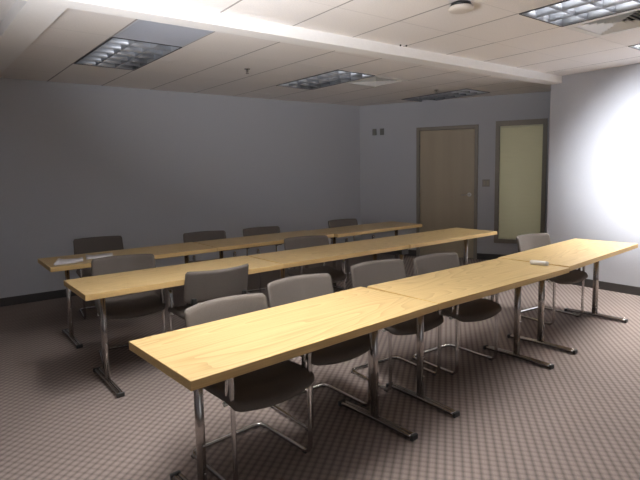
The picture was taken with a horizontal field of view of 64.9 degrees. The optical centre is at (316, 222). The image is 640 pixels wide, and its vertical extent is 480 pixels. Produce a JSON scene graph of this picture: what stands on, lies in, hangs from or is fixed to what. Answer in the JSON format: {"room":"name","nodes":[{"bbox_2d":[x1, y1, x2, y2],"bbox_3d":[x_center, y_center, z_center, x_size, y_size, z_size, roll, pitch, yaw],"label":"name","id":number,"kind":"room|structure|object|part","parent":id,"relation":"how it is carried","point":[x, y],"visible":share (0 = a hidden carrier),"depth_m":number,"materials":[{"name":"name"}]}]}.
{"room":"classroom","nodes":[
{"label":"classroom","id":0,"kind":"room"},
{"bbox_2d":[0,78,360,297],"bbox_3d":[-2.495,-0.605,6.654,8.638,2.928,0.150,-5,7,-36],"label":"wall","id":1,"kind":"structure","parent":0,"point":[144,167],"depth_m":6.79,"materials":[{"name":"paint"}]},
{"bbox_2d":[0,0,66,73],"bbox_3d":[-2.680,-1.490,4.287,0.220,0.135,3.314,-6,8,-40],"label":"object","id":2,"kind":"structure","parent":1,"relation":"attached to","point":[25,21],"depth_m":3.48,"materials":[{"name":"paint"}]},
{"bbox_2d":[0,289,76,306],"bbox_3d":[-2.479,0.812,6.690,8.188,0.100,0.012,-5,7,-36],"label":"baseboard","id":3,"kind":"structure","parent":1,"relation":"attached to","point":[35,297],"depth_m":6.02,"materials":[{"name":"grey plastic"}]},
{"bbox_2d":[0,254,639,479],"bbox_3d":[1.439,1.145,3.781,11.400,0.120,9.780,-5,7,-36],"label":"floor","id":4,"kind":"structure","parent":0,"point":[578,418],"depth_m":3.17,"materials":[{"name":"carpet"}]},
{"bbox_2d":[73,236,129,318],"bbox_3d":[-2.323,0.579,5.478,0.516,0.804,0.574,-5,7,-32],"label":"chair","id":5,"kind":"object","parent":4,"relation":"on","point":[102,243],"visible":0.36,"depth_m":5.61,"materials":[{"name":"grey fabric"}]},
{"bbox_3d":[-2.303,0.550,5.441,0.500,0.090,0.495,-5,7,-32],"label":"seat","id":6,"kind":"part","parent":5,"relation":"part of","materials":[{"name":"fabric"}]},
{"bbox_3d":[-2.437,0.281,5.622,0.516,0.236,0.165,-5,7,-32],"label":"backrest","id":7,"kind":"part","parent":5,"relation":"part of","materials":[{"name":"fabric"}]},
{"bbox_3d":[-2.328,0.677,5.499,0.491,0.602,0.473,-5,7,-32],"label":"sled frame","id":8,"kind":"part","parent":5,"relation":"part of","materials":[{"name":"silver metal"}]},
{"bbox_2d":[38,242,216,348],"bbox_3d":[-1.790,0.660,4.925,1.524,0.736,0.608,-6,7,-37],"label":"folding table","id":9,"kind":"object","parent":4,"relation":"on","point":[189,248],"visible":0.58,"depth_m":4.81,"materials":[{"name":"beige wood"}]},
{"bbox_2d":[54,257,82,264],"bbox_3d":[-2.173,0.337,4.429,0.224,0.020,0.309,-3,6,-21],"label":"paper stack","id":10,"kind":"object","parent":9,"relation":"on","point":[59,261],"visible":1,"depth_m":4.42,"materials":[{"name":"white paper"}]},
{"bbox_3d":[-2.248,0.715,4.574,0.037,0.663,0.054,-6,7,-37],"label":"leg","id":11,"kind":"part","parent":9,"relation":"part of","materials":[{"name":"silver metal"}]},
{"bbox_2d":[86,253,112,259],"bbox_3d":[-2.020,0.310,4.692,0.238,0.015,0.269,-4,7,-26],"label":"paper stack","id":12,"kind":"object","parent":9,"relation":"on","point":[104,254],"visible":0.91,"depth_m":4.69,"materials":[{"name":"white paper"}]},
{"bbox_3d":[-1.350,0.626,5.264,0.037,0.663,0.054,-6,7,-37],"label":"leg","id":13,"kind":"part","parent":9,"relation":"part of","materials":[{"name":"silver metal"}]},
{"bbox_2d":[91,254,165,367],"bbox_3d":[-1.541,0.702,4.140,0.516,0.804,0.574,-4,7,-28],"label":"chair","id":14,"kind":"object","parent":4,"relation":"on","point":[145,303],"visible":0.59,"depth_m":4.16,"materials":[{"name":"grey fabric"}]},
{"bbox_3d":[-1.642,0.403,4.291,0.516,0.236,0.165,-4,7,-28],"label":"backrest","id":15,"kind":"part","parent":14,"relation":"part of","materials":[{"name":"fabric"}]},
{"bbox_3d":[-1.523,0.673,4.102,0.500,0.090,0.495,-4,7,-28],"label":"seat","id":16,"kind":"part","parent":14,"relation":"part of","materials":[{"name":"fabric"}]},
{"bbox_3d":[-1.545,0.800,4.162,0.491,0.602,0.473,-4,7,-28],"label":"sled frame","id":17,"kind":"part","parent":14,"relation":"part of","materials":[{"name":"silver metal"}]},
{"bbox_2d":[64,255,282,397],"bbox_3d":[-1.056,0.747,3.946,1.524,0.736,0.608,-6,7,-38],"label":"folding table","id":18,"kind":"object","parent":4,"relation":"on","point":[101,287],"visible":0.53,"depth_m":3.62,"materials":[{"name":"beige wood"}]},
{"bbox_3d":[-1.510,0.802,3.589,0.037,0.663,0.054,-6,7,-38],"label":"leg","id":19,"kind":"part","parent":18,"relation":"part of","materials":[{"name":"silver metal"}]},
{"bbox_2d":[168,263,248,330],"bbox_3d":[-0.823,0.714,3.882,0.516,0.804,0.574,-5,7,-36],"label":"chair","id":20,"kind":"object","parent":4,"relation":"on","point":[199,286],"visible":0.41,"depth_m":3.63,"materials":[{"name":"grey plastic"}]},
{"bbox_3d":[-0.814,0.814,3.882,0.491,0.602,0.473,-5,7,-36],"label":"sled frame","id":21,"kind":"part","parent":20,"relation":"part of","materials":[{"name":"silver metal"}]},
{"bbox_3d":[-0.847,0.679,3.911,0.500,0.090,0.495,-5,7,-36],"label":"seat","id":22,"kind":"part","parent":20,"relation":"part of","materials":[{"name":"fabric"}]},
{"bbox_3d":[-0.707,0.446,3.690,0.516,0.236,0.165,-5,7,-36],"label":"backrest","id":23,"kind":"part","parent":20,"relation":"part of","materials":[{"name":"fabric"}]},
{"bbox_2d":[183,230,235,304],"bbox_3d":[-1.222,0.524,5.798,0.516,0.804,0.574,-4,7,-28],"label":"chair","id":24,"kind":"object","parent":4,"relation":"on","point":[219,234],"visible":0.2,"depth_m":5.96,"materials":[{"name":"grey fabric"}]},
{"bbox_3d":[-1.323,0.225,5.949,0.516,0.236,0.165,-4,7,-28],"label":"backrest","id":25,"kind":"part","parent":24,"relation":"part of","materials":[{"name":"fabric"}]},
{"bbox_3d":[-1.226,0.623,5.819,0.491,0.602,0.473,-4,7,-28],"label":"sled frame","id":26,"kind":"part","parent":24,"relation":"part of","materials":[{"name":"silver metal"}]},
{"bbox_2d":[184,293,313,479],"bbox_3d":[-0.351,0.835,2.619,0.516,0.804,0.574,-6,8,-41],"label":"chair","id":27,"kind":"object","parent":4,"relation":"on","point":[277,383],"visible":0.51,"depth_m":2.56,"materials":[{"name":"fabric"}]},
{"bbox_3d":[-0.493,0.539,2.742,0.516,0.236,0.165,-6,8,-41],"label":"backrest","id":28,"kind":"part","parent":27,"relation":"part of","materials":[{"name":"fabric"}]},
{"bbox_3d":[-0.358,0.933,2.639,0.491,0.602,0.473,-6,8,-41],"label":"sled frame","id":29,"kind":"part","parent":27,"relation":"part of","materials":[{"name":"silver metal"}]},
{"bbox_3d":[-0.326,0.805,2.586,0.500,0.090,0.495,-6,8,-41],"label":"seat","id":30,"kind":"part","parent":27,"relation":"part of","materials":[{"name":"fabric"}]},
{"bbox_2d":[194,230,333,267],"bbox_3d":[-0.568,0.541,5.847,1.524,0.736,0.585,-6,7,-36],"label":"folding table","id":31,"kind":"object","parent":4,"relation":"on","point":[227,244],"visible":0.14,"depth_m":5.61,"materials":[{"name":"beige wood"}]},
{"bbox_3d":[-1.032,0.595,5.504,0.037,0.663,0.052,-6,7,-36],"label":"leg","id":32,"kind":"part","parent":31,"relation":"part of","materials":[{"name":"silver metal"}]},
{"bbox_2d":[243,226,294,293],"bbox_3d":[-0.579,0.476,6.146,0.516,0.804,0.574,-5,7,-32],"label":"chair","id":33,"kind":"object","parent":4,"relation":"on","point":[253,231],"visible":0.18,"depth_m":6.30,"materials":[{"name":"grey fabric"}]},
{"bbox_3d":[-0.693,0.177,6.290,0.516,0.236,0.165,-5,7,-32],"label":"backrest","id":34,"kind":"part","parent":33,"relation":"part of","materials":[{"name":"fabric"}]},
{"bbox_3d":[-0.584,0.574,6.167,0.491,0.602,0.473,-5,7,-32],"label":"sled frame","id":35,"kind":"part","parent":33,"relation":"part of","materials":[{"name":"silver metal"}]},
{"bbox_2d":[129,287,437,479],"bbox_3d":[-0.078,0.865,2.606,1.524,0.736,0.608,-6,8,-41],"label":"folding table","id":36,"kind":"object","parent":4,"relation":"on","point":[197,357],"visible":1,"depth_m":2.38,"materials":[{"name":"brown wood"}]},
{"bbox_3d":[-0.516,0.922,2.229,0.037,0.663,0.054,-6,8,-41],"label":"leg","id":37,"kind":"part","parent":36,"relation":"part of","materials":[{"name":"silver metal"}]},
{"bbox_3d":[0.342,0.829,2.970,0.037,0.663,0.054,-6,8,-41],"label":"leg","id":38,"kind":"part","parent":36,"relation":"part of","materials":[{"name":"silver metal"}]},
{"bbox_2d":[284,235,345,290],"bbox_3d":[-0.021,0.566,5.159,0.516,0.804,0.574,-4,6,-25],"label":"chair","id":39,"kind":"object","parent":4,"relation":"on","point":[298,242],"visible":0.38,"depth_m":5.24,"materials":[{"name":"grey fabric"}]},
{"bbox_3d":[-0.113,0.267,5.314,0.516,0.236,0.165,-4,6,-25],"label":"backrest","id":40,"kind":"part","parent":39,"relation":"part of","materials":[{"name":"fabric"}]},
{"bbox_3d":[-0.005,0.537,5.120,0.500,0.090,0.495,-4,6,-25],"label":"seat","id":41,"kind":"part","parent":39,"relation":"part of","materials":[{"name":"fabric"}]},
{"bbox_3d":[-0.024,0.664,5.181,0.491,0.602,0.473,-4,6,-25],"label":"sled frame","id":42,"kind":"part","parent":39,"relation":"part of","materials":[{"name":"silver metal"}]},
{"bbox_2d":[267,273,370,430],"bbox_3d":[0.017,0.773,3.147,0.516,0.804,0.574,-6,7,-38],"label":"chair","id":43,"kind":"object","parent":4,"relation":"on","point":[287,290],"visible":0.42,"depth_m":3.15,"materials":[{"name":"grey fabric"}]},
{"bbox_3d":[-0.115,0.477,3.278,0.516,0.236,0.165,-6,7,-38],"label":"backrest","id":44,"kind":"part","parent":43,"relation":"part of","materials":[{"name":"fabric"}]},
{"bbox_3d":[0.011,0.871,3.167,0.491,0.602,0.473,-6,7,-38],"label":"sled frame","id":45,"kind":"part","parent":43,"relation":"part of","materials":[{"name":"silver metal"}]},
{"bbox_3d":[0.041,0.743,3.113,0.500,0.090,0.495,-6,7,-38],"label":"seat","id":46,"kind":"part","parent":43,"relation":"part of","materials":[{"name":"fabric"}]},
{"bbox_2d":[248,239,409,278],"bbox_3d":[0.163,0.626,4.876,1.524,0.736,0.585,-6,7,-37],"label":"folding table","id":47,"kind":"object","parent":4,"relation":"on","point":[331,252],"visible":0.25,"depth_m":4.71,"materials":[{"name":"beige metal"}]},
{"bbox_3d":[-0.298,0.681,4.528,0.037,0.663,0.052,-6,7,-37],"label":"leg","id":48,"kind":"part","parent":47,"relation":"part of","materials":[{"name":"silver metal"}]},
{"bbox_2d":[328,219,374,282],"bbox_3d":[0.482,0.372,6.944,0.516,0.804,0.574,-5,7,-34],"label":"chair","id":49,"kind":"object","parent":4,"relation":"on","point":[339,222],"visible":0.18,"depth_m":7.08,"materials":[{"name":"grey fabric"}]},
{"bbox_3d":[0.359,0.075,7.082,0.516,0.236,0.165,-5,7,-34],"label":"backrest","id":50,"kind":"part","parent":49,"relation":"part of","materials":[{"name":"fabric"}]},
{"bbox_3d":[0.477,0.470,6.965,0.491,0.602,0.473,-5,7,-34],"label":"sled frame","id":51,"kind":"part","parent":49,"relation":"part of","materials":[{"name":"silver metal"}]},
{"bbox_2d":[308,221,421,289],"bbox_3d":[0.684,0.425,6.730,1.524,0.736,0.585,-6,7,-38],"label":"folding table","id":52,"kind":"object","parent":4,"relation":"on","point":[346,231],"visible":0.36,"depth_m":6.53,"materials":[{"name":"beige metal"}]},
{"bbox_3d":[0.227,0.479,6.377,0.037,0.663,0.052,-6,7,-38],"label":"leg","id":53,"kind":"part","parent":52,"relation":"part of","materials":[{"name":"silver metal"}]},
{"bbox_3d":[1.124,0.390,7.071,0.037,0.663,0.052,-6,7,-38],"label":"leg","id":54,"kind":"part","parent":52,"relation":"part of","materials":[{"name":"silver metal"}]},
{"bbox_2d":[350,259,443,391],"bbox_3d":[0.566,0.712,3.634,0.516,0.804,0.574,-5,7,-33],"label":"chair","id":55,"kind":"object","parent":4,"relation":"on","point":[364,274],"visible":0.44,"depth_m":3.66,"materials":[{"name":"grey fabric"}]},
{"bbox_3d":[0.449,0.414,3.776,0.516,0.236,0.165,-5,7,-33],"label":"backrest","id":56,"kind":"part","parent":55,"relation":"part of","materials":[{"name":"fabric"}]},
{"bbox_3d":[0.561,0.810,3.655,0.491,0.602,0.473,-5,7,-33],"label":"sled frame","id":57,"kind":"part","parent":55,"relation":"part of","materials":[{"name":"silver metal"}]},
{"bbox_3d":[0.587,0.682,3.598,0.500,0.090,0.495,-5,7,-33],"label":"seat","id":58,"kind":"part","parent":55,"relation":"part of","materials":[{"name":"fabric"}]},
{"bbox_2d":[372,228,496,264],"bbox_3d":[1.378,0.507,5.793,1.524,0.736,0.585,-6,7,-37],"label":"folding table","id":59,"kind":"object","parent":4,"relation":"on","point":[421,239],"visible":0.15,"depth_m":5.67,"materials":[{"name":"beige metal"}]},
{"bbox_3d":[1.819,0.473,6.131,0.037,0.663,0.052,-6,7,-37],"label":"leg","id":60,"kind":"part","parent":59,"relation":"part of","materials":[{"name":"silver metal"}]},
{"bbox_2d":[412,252,501,374],"bbox_3d":[1.068,0.676,3.887,0.516,0.804,0.574,-5,7,-35],"label":"chair","id":61,"kind":"object","parent":4,"relation":"on","point":[480,309],"visible":0.57,"depth_m":3.84,"materials":[{"name":"grey fabric"}]},
{"bbox_3d":[0.944,0.379,4.024,0.516,0.236,0.165,-5,7,-35],"label":"backrest","id":62,"kind":"part","parent":61,"relation":"part of","materials":[{"name":"fabric"}]},
{"bbox_3d":[1.062,0.774,3.907,0.491,0.602,0.473,-5,7,-35],"label":"sled frame","id":63,"kind":"part","parent":61,"relation":"part of","materials":[{"name":"silver metal"}]},
{"bbox_3d":[1.090,0.646,3.851,0.500,0.090,0.495,-5,7,-35],"label":"seat","id":64,"kind":"part","parent":61,"relation":"part of","materials":[{"name":"fabric"}]},
{"bbox_2d":[367,258,568,417],"bbox_3d":[1.122,0.742,3.571,1.524,0.736,0.585,-6,7,-37],"label":"folding table","id":65,"kind":"object","parent":4,"relation":"on","point":[450,287],"visible":0.92,"depth_m":3.37,"materials":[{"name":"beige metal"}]},
{"bbox_3d":[0.664,0.796,3.219,0.037,0.663,0.052,-6,7,-37],"label":"leg","id":66,"kind":"part","parent":65,"relation":"part of","materials":[{"name":"silver metal"}]},
{"bbox_3d":[1.562,0.707,3.911,0.037,0.663,0.052,-6,7,-37],"label":"leg","id":67,"kind":"part","parent":65,"relation":"part of","materials":[{"name":"silver metal"}]},
{"bbox_2d":[530,260,548,265],"bbox_3d":[1.718,0.310,3.877,0.137,0.036,0.036,4,8,42],"label":"eraser","id":68,"kind":"object","parent":65,"relation":"on","point":[535,262],"visible":1,"depth_m":3.86,"materials":[{"name":"white plastic"}]},
{"bbox_2d":[516,233,587,324],"bbox_3d":[2.301,0.539,4.976,0.516,0.804,0.574,-5,7,-31],"label":"chair","id":69,"kind":"object","parent":4,"relation":"on","point":[525,242],"visible":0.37,"depth_m":4.94,"materials":[{"name":"silver metal"}]},
{"bbox_3d":[2.189,0.240,5.121,0.516,0.236,0.165,-5,7,-31],"label":"backrest","id":70,"kind":"part","parent":69,"relation":"part of","materials":[{"name":"fabric"}]},
{"bbox_3d":[2.297,0.637,4.997,0.491,0.602,0.473,-5,7,-31],"label":"sled frame","id":71,"kind":"part","parent":69,"relation":"part of","materials":[{"name":"silver metal"}]},
{"bbox_3d":[2.321,0.510,4.939,0.500,0.090,0.495,-5,7,-31],"label":"seat","id":72,"kind":"part","parent":69,"relation":"part of","materials":[{"name":"fabric"}]},
{"bbox_2d":[498,238,637,354],"bbox_3d":[2.323,0.614,4.581,1.570,0.736,0.585,-6,8,-41],"label":"folding table","id":73,"kind":"object","parent":4,"relation":"on","point":[575,253],"visible":0.84,"depth_m":4.39,"materials":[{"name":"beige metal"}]},
{"bbox_3d":[1.874,0.672,4.191,0.038,0.663,0.052,-6,8,-41],"label":"leg","id":74,"kind":"part","parent":73,"relation":"part of","materials":[{"name":"silver metal"}]},
{"bbox_3d":[2.754,0.575,4.957,0.038,0.663,0.052,-6,8,-41],"label":"leg","id":75,"kind":"part","parent":73,"relation":"part of","materials":[{"name":"silver metal"}]},
{"bbox_2d":[0,0,639,105],"bbox_3d":[1.263,-1.506,3.421,10.900,0.014,9.572,-5,7,-36],"label":"ceiling","id":76,"kind":"structure","parent":0,"point":[339,21],"depth_m":4.75,"materials":[{"name":"tile"}]},
{"bbox_2d":[74,37,181,70],"bbox_3d":[-1.808,-1.669,4.730,0.605,0.204,1.213,-6,8,-39],"label":"ceiling light","id":77,"kind":"object","parent":76,"relation":"attached to","point":[115,52],"visible":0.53,"depth_m":4.74,"materials":[{"name":"white paint"}]},
{"bbox_2d":[276,70,374,89],"bbox_3d":[0.084,-1.865,6.256,0.605,0.204,1.213,-6,8,-39],"label":"ceiling light","id":78,"kind":"object","parent":76,"relation":"attached to","point":[335,77],"visible":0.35,"depth_m":6.29,"materials":[{"name":"grey metal"}]},
{"bbox_2d":[345,76,407,86],"bbox_3d":[0.750,-1.832,6.408,0.586,0.077,0.586,-6,8,-39],"label":"ceiling vent","id":79,"kind":"object","parent":76,"relation":"in","point":[375,81],"visible":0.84,"depth_m":6.42,"materials":[{"name":"white metal"}]},
{"bbox_2d":[401,89,489,101],"bbox_3d":[1.976,-2.060,7.781,0.605,0.204,1.213,-6,8,-39],"label":"ceiling light","id":80,"kind":"object","parent":76,"relation":"attached to","point":[463,92],"visible":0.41,"depth_m":7.80,"materials":[{"name":"grey"}]},
{"bbox_2d":[448,0,473,13],"bbox_3d":[0.986,-1.467,3.431,0.168,0.058,0.168,-5,7,-36],"label":"smoke detector","id":81,"kind":"object","parent":76,"relation":"attached to","point":[461,6],"visible":1,"depth_m":3.38,"materials":[{"name":"white plastic"}]},
{"bbox_2d":[519,0,639,26],"bbox_3d":[2.084,-1.607,3.368,0.605,0.204,1.213,-5,7,-36],"label":"ceiling light","id":82,"kind":"object","parent":76,"relation":"attached to","point":[567,12],"visible":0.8,"depth_m":3.70,"materials":[{"name":"grey metal"}]},
{"bbox_2d":[564,8,639,36],"bbox_3d":[2.394,-1.614,3.979,0.586,0.077,0.586,-5,7,-36],"label":"ceiling vent","id":83,"kind":"object","parent":76,"relation":"in","point":[628,20],"visible":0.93,"depth_m":4.05,"materials":[{"name":"white metal"}]},
{"bbox_2d":[628,44,639,49],"bbox_3d":[3.554,-1.747,4.448,0.605,0.204,1.213,-5,7,-36],"label":"ceiling light","id":84,"kind":"object","parent":76,"relation":"attached to","point":[637,46],"visible":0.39,"depth_m":4.83,"materials":[{"name":"grey"}]},
{"bbox_2d":[359,91,550,254],"bbox_3d":[2.553,-0.867,8.211,4.254,2.928,0.151,2,7,25],"label":"wall","id":85,"kind":"structure","parent":0,"point":[388,160],"depth_m":8.52,"materials":[{"name":"paint"}]},
{"bbox_2d":[378,250,505,259],"bbox_3d":[2.502,0.546,8.305,3.754,0.100,0.015,2,7,25],"label":"baseboard","id":86,"kind":"structure","parent":85,"relation":"attached to","point":[481,256],"depth_m":8.21,"materials":[{"name":"grey plastic"}]},
{"bbox_2d":[416,124,478,258],"bbox_3d":[2.172,-0.501,8.383,1.002,2.180,0.181,2,7,25],"label":"door","id":87,"kind":"structure","parent":85,"relation":"in","point":[446,156],"depth_m":8.34,"materials":[{"name":"brown paint"}]},
{"bbox_2d":[482,179,489,186],"bbox_3d":[2.720,-0.635,8.069,0.116,0.116,0.010,2,7,25],"label":"light switch","id":88,"kind":"object","parent":85,"relation":"attached to","point":[485,182],"visible":1,"depth_m":8.07,"materials":[{"name":"grey plastic"}]},
{"bbox_2d":[494,118,547,243],"bbox_3d":[3.203,-0.632,7.905,0.741,1.928,0.152,2,7,25],"label":"window","id":89,"kind":"structure","parent":85,"relation":"in","point":[520,145],"depth_m":7.88,"materials":[{"name":"beige glass"}]},
{"bbox_2d":[547,63,639,286],"bbox_3d":[5.554,-0.556,4.621,1.857,2.928,6.071,-5,7,-36],"label":"wall","id":90,"kind":"structure","parent":0,"point":[594,171],"depth_m":6.01,"materials":[{"name":"paint"}]},
{"bbox_2d":[20,0,561,84],"bbox_3d":[-0.401,-1.488,3.829,8.505,0.135,0.160,-5,7,-36],"label":"ceiling beam","id":91,"kind":"structure","parent":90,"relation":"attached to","point":[148,10],"depth_m":3.86,"materials":[{"name":"paint"}]},
{"bbox_2d":[0,0,639,105],"bbox_3d":[1.266,-1.513,3.417,10.900,0.027,9.580,-5,7,-36],"label":"grid","id":92,"kind":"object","parent":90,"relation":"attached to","point":[239,0],"depth_m":4.78,"materials":[{"name":"grey metal"}]},
{"bbox_2d":[113,19,213,46],"bbox_3d":[-1.230,-1.523,4.032,0.594,0.024,0.594,-6,8,-39],"label":"return grille","id":93,"kind":"object","parent":92,"relation":"attached to","point":[140,30],"visible":0.8,"depth_m":4.02,"materials":[{"name":"grey metal"}]},
{"bbox_2d":[572,279,639,295],"bbox_3d":[5.413,0.865,4.649,1.469,0.100,6.083,-5,7,-36],"label":"baseboard","id":94,"kind":"structure","parent":90,"relation":"attached to","point":[633,290],"depth_m":5.96,"materials":[{"name":"grey plastic"}]}
]}

